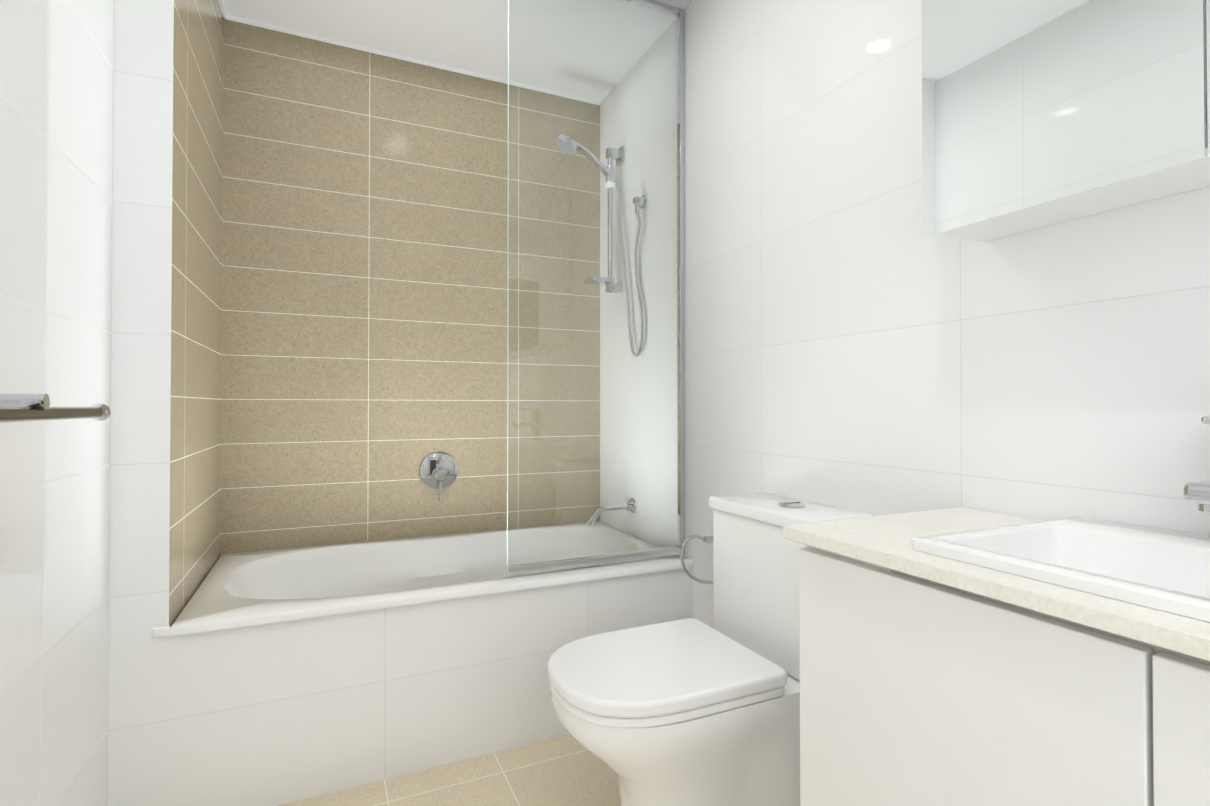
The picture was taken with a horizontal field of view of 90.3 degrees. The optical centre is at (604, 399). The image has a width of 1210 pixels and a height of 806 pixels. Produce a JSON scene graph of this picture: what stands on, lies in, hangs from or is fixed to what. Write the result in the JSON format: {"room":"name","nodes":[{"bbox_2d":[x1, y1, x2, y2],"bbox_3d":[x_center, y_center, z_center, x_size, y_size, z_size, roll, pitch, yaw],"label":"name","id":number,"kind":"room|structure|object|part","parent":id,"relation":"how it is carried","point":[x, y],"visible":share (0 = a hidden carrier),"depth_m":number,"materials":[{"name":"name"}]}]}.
{"room":"bathroom","nodes":[
{"label":"bathroom","id":0,"kind":"room"},
{"bbox_2d":[0,0,113,805],"bbox_3d":[-0.585,-0.189,0.045,0.120,2.400,2.910,0,-1,-25],"label":"wall","id":1,"kind":"structure","parent":0,"point":[56,105],"depth_m":1.11,"materials":[{"name":"white tile"}]},
{"bbox_2d":[0,394,110,422],"bbox_3d":[-0.783,0.008,0.753,0.114,0.051,0.576,0,-1,-25],"label":"towel rail","id":2,"kind":"object","parent":1,"relation":"attached to","point":[23,407],"visible":1,"depth_m":0.80,"materials":[{"name":"silver metal"}]},
{"bbox_2d":[107,0,223,805],"bbox_3d":[-1.329,-0.170,1.789,0.235,2.400,0.880,0,-1,-25],"label":"wall","id":3,"kind":"structure","parent":0,"point":[165,377],"depth_m":1.43,"materials":[{"name":"white tile"}]},
{"bbox_2d":[220,19,599,555],"bbox_3d":[-0.660,-0.162,2.517,1.590,2.400,0.120,0,-1,-25],"label":"wall","id":4,"kind":"structure","parent":0,"point":[364,296],"depth_m":2.37,"materials":[{"name":"beige tile"}]},
{"bbox_2d":[419,452,457,500],"bbox_3d":[-0.663,0.310,2.412,0.152,0.192,0.056,0,-1,-25],"label":"mixer tap","id":5,"kind":"object","parent":4,"relation":"attached to","point":[438,471],"visible":1,"depth_m":2.42,"materials":[{"name":"silver metal"}]},
{"bbox_2d":[278,734,619,805],"bbox_3d":[0.029,1.069,0.734,1.825,0.100,3.910,0,-1,-25],"label":"floor","id":6,"kind":"structure","parent":0,"point":[567,770],"depth_m":1.61,"materials":[{"name":"tile"}]},
{"bbox_2d":[152,521,692,637],"bbox_3d":[-0.541,0.774,2.068,1.498,0.462,0.773,0,-1,-25],"label":"bath","id":7,"kind":"object","parent":6,"relation":"on","point":[241,589],"visible":0.31,"depth_m":2.14,"materials":[{"name":"ceramic"}]},
{"bbox_2d":[167,567,691,805],"bbox_3d":[-0.376,0.797,1.750,1.470,0.465,0.030,0,-1,-25],"label":"wall","id":8,"kind":"structure","parent":6,"relation":"on","point":[276,713],"depth_m":1.62,"materials":[{"name":"white tile"}]},
{"bbox_2d":[547,493,872,805],"bbox_3d":[0.214,0.638,1.387,0.699,0.772,0.386,0,-1,-25],"label":"toilet","id":9,"kind":"object","parent":6,"relation":"on","point":[689,712],"visible":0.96,"depth_m":1.28,"materials":[{"name":"ceramic"}]},
{"bbox_3d":[0.106,0.615,1.337,0.453,0.018,0.362,0,-1,-25],"label":"seat","id":10,"kind":"part","parent":9,"relation":"part of","materials":[{"name":"plastic"}]},
{"bbox_3d":[0.107,0.589,1.337,0.462,0.032,0.370,0,-1,-25],"label":"lid","id":11,"kind":"part","parent":9,"relation":"part of","materials":[{"name":"plastic"}]},
{"bbox_3d":[0.445,0.277,1.498,0.190,0.032,0.386,0,-1,-25],"label":"cistern lid","id":12,"kind":"part","parent":9,"relation":"part of","materials":[{"name":"ceramic"}]},
{"bbox_2d":[783,416,1209,805],"bbox_3d":[0.838,0.515,0.343,0.448,0.998,1.630,0,-1,-25],"label":"bathroom vanity","id":13,"kind":"object","parent":6,"relation":"on","point":[960,656],"visible":1,"depth_m":0.73,"materials":[{"name":"white paint"}]},
{"bbox_2d":[911,516,1209,621],"bbox_3d":[0.695,0.238,0.705,0.397,0.098,0.460,0,-1,-25],"label":"basin","id":14,"kind":"object","parent":13,"relation":"in","point":[1165,572],"depth_m":0.80,"materials":[{"name":"ceramic"}]},
{"bbox_2d":[1183,416,1209,511],"bbox_3d":[0.782,0.105,0.746,0.171,0.168,0.066,0,-1,-25],"label":"tap","id":15,"kind":"object","parent":13,"relation":"on","point":[1198,493],"depth_m":0.72,"materials":[{"name":"silver metal"}]},
{"bbox_2d":[222,0,692,101],"bbox_3d":[0.029,-1.431,0.762,1.825,0.100,3.910,0,-1,-25],"label":"ceiling","id":16,"kind":"structure","parent":0,"point":[469,35],"depth_m":2.23,"materials":[{"name":"paint"}]},
{"bbox_2d":[219,0,600,104],"bbox_3d":[-0.530,-1.360,2.106,1.470,0.012,0.760,0,-1,-25],"label":"cornice","id":17,"kind":"structure","parent":16,"relation":"attached to","point":[261,25],"depth_m":2.37,"materials":[{"name":"paint"}]},
{"bbox_2d":[600,0,1209,627],"bbox_3d":[0.803,-0.177,1.106,0.120,2.400,3.670,0,-1,-25],"label":"wall","id":18,"kind":"structure","parent":0,"point":[856,340],"depth_m":1.42,"materials":[{"name":"white tile"}]},
{"bbox_2d":[506,0,684,575],"bbox_3d":[-0.012,-0.415,1.973,0.631,1.904,0.022,0,-1,-25],"label":"screen","id":19,"kind":"object","parent":18,"relation":"attached to","point":[556,564],"visible":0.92,"depth_m":2.00,"materials":[{"name":"clear glass"}]},
{"bbox_2d":[555,134,646,356],"bbox_3d":[-0.029,-0.618,2.406,0.301,0.900,0.274,0,-1,-25],"label":"shower rail","id":20,"kind":"object","parent":18,"relation":"attached to","point":[607,185],"depth_m":2.48,"materials":[{"name":"silver metal"}]},
{"bbox_2d":[586,498,636,526],"bbox_3d":[0.021,0.450,2.400,0.205,0.100,0.062,0,-1,-25],"label":"spout","id":21,"kind":"object","parent":18,"relation":"attached to","point":[609,507],"depth_m":2.40,"materials":[{"name":"silver metal"}]},
{"bbox_2d":[680,535,712,583],"bbox_3d":[0.295,0.503,1.883,0.140,0.163,0.034,0,-1,-25],"label":"paper holder","id":22,"kind":"object","parent":18,"relation":"attached to","point":[707,539],"visible":0.88,"depth_m":1.87,"materials":[{"name":"silver metal"}]},
{"bbox_2d":[921,0,1209,241],"bbox_3d":[0.721,-0.694,0.936,0.174,0.810,0.380,0,-1,-25],"label":"upper cabinet","id":23,"kind":"object","parent":18,"relation":"attached to","point":[1036,114],"depth_m":0.89,"materials":[{"name":"white paint"}]},
{"bbox_2d":[1181,0,1209,179],"bbox_3d":[0.881,-0.698,0.591,0.174,0.810,0.380,0,-1,-25],"label":"upper cabinet","id":24,"kind":"object","parent":18,"relation":"attached to","point":[1195,14],"depth_m":0.73,"materials":[{"name":"white laminate"}]}
]}

